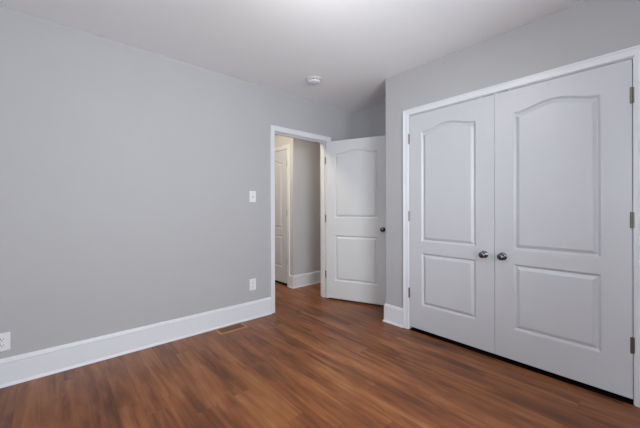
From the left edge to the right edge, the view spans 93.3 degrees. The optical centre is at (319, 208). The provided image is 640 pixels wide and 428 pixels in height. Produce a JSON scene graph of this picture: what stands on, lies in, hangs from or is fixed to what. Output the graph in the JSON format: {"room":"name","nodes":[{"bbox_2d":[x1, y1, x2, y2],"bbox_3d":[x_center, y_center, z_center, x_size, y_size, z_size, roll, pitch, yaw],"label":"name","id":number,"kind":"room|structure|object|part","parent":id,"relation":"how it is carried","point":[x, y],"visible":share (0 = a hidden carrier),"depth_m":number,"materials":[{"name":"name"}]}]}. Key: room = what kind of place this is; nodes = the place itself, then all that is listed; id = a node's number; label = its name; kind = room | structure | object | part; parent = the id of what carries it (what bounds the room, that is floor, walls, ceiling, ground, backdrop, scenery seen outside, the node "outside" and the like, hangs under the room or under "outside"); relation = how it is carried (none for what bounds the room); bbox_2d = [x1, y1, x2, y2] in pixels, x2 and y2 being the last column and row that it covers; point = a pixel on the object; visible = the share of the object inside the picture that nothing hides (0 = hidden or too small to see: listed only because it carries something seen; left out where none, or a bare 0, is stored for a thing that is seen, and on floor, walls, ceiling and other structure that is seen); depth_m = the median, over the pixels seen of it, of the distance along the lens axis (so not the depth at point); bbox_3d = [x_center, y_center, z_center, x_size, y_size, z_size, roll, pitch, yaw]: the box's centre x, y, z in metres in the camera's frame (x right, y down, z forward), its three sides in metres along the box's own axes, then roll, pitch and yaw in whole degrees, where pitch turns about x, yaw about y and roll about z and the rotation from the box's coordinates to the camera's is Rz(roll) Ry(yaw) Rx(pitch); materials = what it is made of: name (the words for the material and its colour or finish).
{"room":"empty bedroom","nodes":[
{"label":"empty bedroom","id":0,"kind":"room"},
{"bbox_2d":[0,6,350,358],"bbox_3d":[-1.164,-0.092,2.799,4.470,2.470,0.120,0,0,-42],"label":"wall","id":1,"kind":"structure","parent":0,"point":[128,173],"depth_m":2.37,"materials":[{"name":"paint"}]},
{"bbox_2d":[0,332,9,351],"bbox_3d":[-2.038,0.862,1.937,0.074,0.117,0.008,0,0,-42],"label":"power outlet","id":2,"kind":"object","parent":1,"relation":"attached to","point":[4,337],"visible":1,"depth_m":1.94,"materials":[{"name":"white plastic"}]},
{"bbox_2d":[0,297,271,387],"bbox_3d":[-1.620,1.055,2.295,2.915,0.178,0.026,0,0,-42],"label":"baseboard","id":3,"kind":"structure","parent":1,"relation":"attached to","point":[17,369],"depth_m":2.34,"materials":[{"name":"paint"}]},
{"bbox_2d":[249,278,255,290],"bbox_3d":[-0.696,0.791,3.126,0.074,0.117,0.008,0,0,-42],"label":"power outlet","id":4,"kind":"object","parent":1,"relation":"attached to","point":[252,282],"visible":1,"depth_m":3.12,"materials":[{"name":"white plastic"}]},
{"bbox_2d":[249,191,255,201],"bbox_3d":[-0.694,-0.119,3.124,0.074,0.117,0.017,0,0,-42],"label":"light switch","id":5,"kind":"object","parent":1,"relation":"attached to","point":[252,194],"visible":1,"depth_m":3.12,"materials":[{"name":"white plastic"}]},
{"bbox_2d":[270,125,330,312],"bbox_3d":[-0.243,0.119,3.614,0.897,2.042,0.153,0,0,-42],"label":"door frame","id":6,"kind":"structure","parent":1,"relation":"attached to","point":[274,130],"depth_m":3.52,"materials":[{"name":"paint"}]},
{"bbox_2d":[326,135,385,304],"bbox_3d":[0.430,0.142,3.632,0.786,1.946,0.155,0,0,26],"label":"door","id":7,"kind":"structure","parent":1,"relation":"in","point":[355,168],"depth_m":3.61,"materials":[{"name":"paint"}]},
{"bbox_2d":[0,0,585,112],"bbox_3d":[-0.645,-1.349,2.346,4.650,0.100,6.450,0,0,-42],"label":"ceiling","id":8,"kind":"structure","parent":0,"point":[353,46],"depth_m":2.21,"materials":[{"name":"paint"}]},
{"bbox_2d":[306,76,321,84],"bbox_3d":[-0.062,-1.279,3.054,0.166,0.042,0.166,0,0,-42],"label":"smoke detector","id":9,"kind":"object","parent":8,"relation":"attached to","point":[312,80],"visible":1,"depth_m":3.01,"materials":[{"name":"white plastic"}]},
{"bbox_3d":[-0.062,-1.295,3.054,0.166,0.011,0.166,0,0,-42],"label":"plate","id":10,"kind":"part","parent":9,"relation":"part of","materials":[{"name":"white plastic"}]},
{"bbox_2d":[275,135,320,275],"bbox_3d":[-0.708,-0.094,5.240,0.750,2.470,1.830,0,0,-42],"label":"wall","id":11,"kind":"structure","parent":0,"point":[305,216],"depth_m":4.46,"materials":[{"name":"paint"}]},
{"bbox_2d":[275,150,286,282],"bbox_3d":[-0.726,0.124,4.677,0.095,1.965,0.752,0,0,-42],"label":"door","id":12,"kind":"structure","parent":11,"relation":"in","point":[281,156],"depth_m":4.54,"materials":[{"name":"paint"}]},
{"bbox_2d":[275,144,289,286],"bbox_3d":[-0.690,0.109,4.717,0.116,2.064,0.861,0,0,-42],"label":"door frame","id":13,"kind":"structure","parent":11,"relation":"attached to","point":[285,147],"depth_m":4.37,"materials":[{"name":"paint"}]},
{"bbox_2d":[289,271,320,288],"bbox_3d":[0.010,1.051,4.338,0.676,0.178,0.632,0,0,-42],"label":"baseboard","id":14,"kind":"structure","parent":11,"relation":"attached to","point":[296,281],"depth_m":4.42,"materials":[{"name":"paint"}]},
{"bbox_2d":[0,282,639,427],"bbox_3d":[-0.639,1.191,2.346,4.650,0.100,6.450,0,0,-42],"label":"floor","id":15,"kind":"structure","parent":0,"point":[316,361],"depth_m":1.93,"materials":[{"name":"brown wood"}]},
{"bbox_2d":[214,322,247,334],"bbox_3d":[-0.839,1.138,2.860,0.284,0.007,0.156,0,0,-42],"label":"floor vent","id":16,"kind":"object","parent":15,"relation":"in","point":[238,326],"visible":1,"depth_m":2.85,"materials":[{"name":"brown wood"}]},
{"bbox_2d":[218,323,244,332],"bbox_3d":[-0.839,1.138,2.860,0.234,0.005,0.104,0,0,-42],"label":"grille","id":17,"kind":"object","parent":16,"relation":"attached to","point":[237,326],"depth_m":2.85,"materials":[{"name":"brown metal"}]},
{"bbox_2d":[409,327,633,404],"bbox_3d":[1.473,1.135,2.421,0.410,0.003,1.463,0,0,-42],"label":"threshold","id":18,"kind":"object","parent":15,"relation":"on","point":[525,366],"visible":0.36,"depth_m":2.11,"materials":[{"name":"black"}]},
{"bbox_2d":[351,102,385,138],"bbox_3d":[0.817,-0.097,3.757,0.100,2.470,1.072,0,0,-42],"label":"wall","id":19,"kind":"structure","parent":0,"point":[370,121],"depth_m":3.88,"materials":[{"name":"paint"}]},
{"bbox_2d":[386,0,639,307],"bbox_3d":[1.787,-0.100,2.178,0.542,2.470,2.778,0,0,-42],"label":"wall","id":20,"kind":"structure","parent":0,"point":[587,29],"depth_m":2.31,"materials":[{"name":"paint"}]},
{"bbox_2d":[383,303,402,327],"bbox_3d":[0.605,1.049,3.496,0.568,0.178,1.178,0,0,-42],"label":"baseboard","id":21,"kind":"structure","parent":20,"relation":"attached to","point":[393,315],"depth_m":2.95,"materials":[{"name":"paint"}]},
{"bbox_2d":[408,94,494,353],"bbox_3d":[1.070,0.120,2.561,0.095,1.974,0.737,0,0,-42],"label":"door","id":22,"kind":"structure","parent":20,"relation":"in","point":[451,215],"depth_m":2.53,"materials":[{"name":"paint"}]},
{"bbox_3d":[1.254,0.360,2.327,0.060,0.058,0.058,0,0,-42],"label":"knob","id":23,"kind":"part","parent":22,"relation":"part of","materials":[{"name":"silver metal"}]},
{"bbox_2d":[403,45,639,406],"bbox_3d":[1.355,0.105,2.320,0.116,2.062,1.581,0,0,-42],"label":"door frame","id":24,"kind":"structure","parent":20,"relation":"attached to","point":[633,53],"depth_m":1.89,"materials":[{"name":"paint"}]},
{"bbox_2d":[494,59,634,398],"bbox_3d":[1.560,0.119,2.007,0.095,1.974,0.736,0,0,-42],"label":"door","id":25,"kind":"structure","parent":20,"relation":"in","point":[565,216],"depth_m":1.96,"materials":[{"name":"paint"}]},
{"bbox_3d":[1.340,0.359,2.230,0.060,0.058,0.058,0,0,-42],"label":"knob","id":26,"kind":"part","parent":25,"relation":"part of","materials":[{"name":"silver metal"}]},
{"bbox_2d":[632,63,633,363],"bbox_3d":[1.932,-0.100,2.240,0.642,2.470,2.678,0,0,-42],"label":"wall","id":27,"kind":"structure","parent":0,"point":[632,63],"depth_m":2.19,"materials":[{"name":"paint"}]}
]}

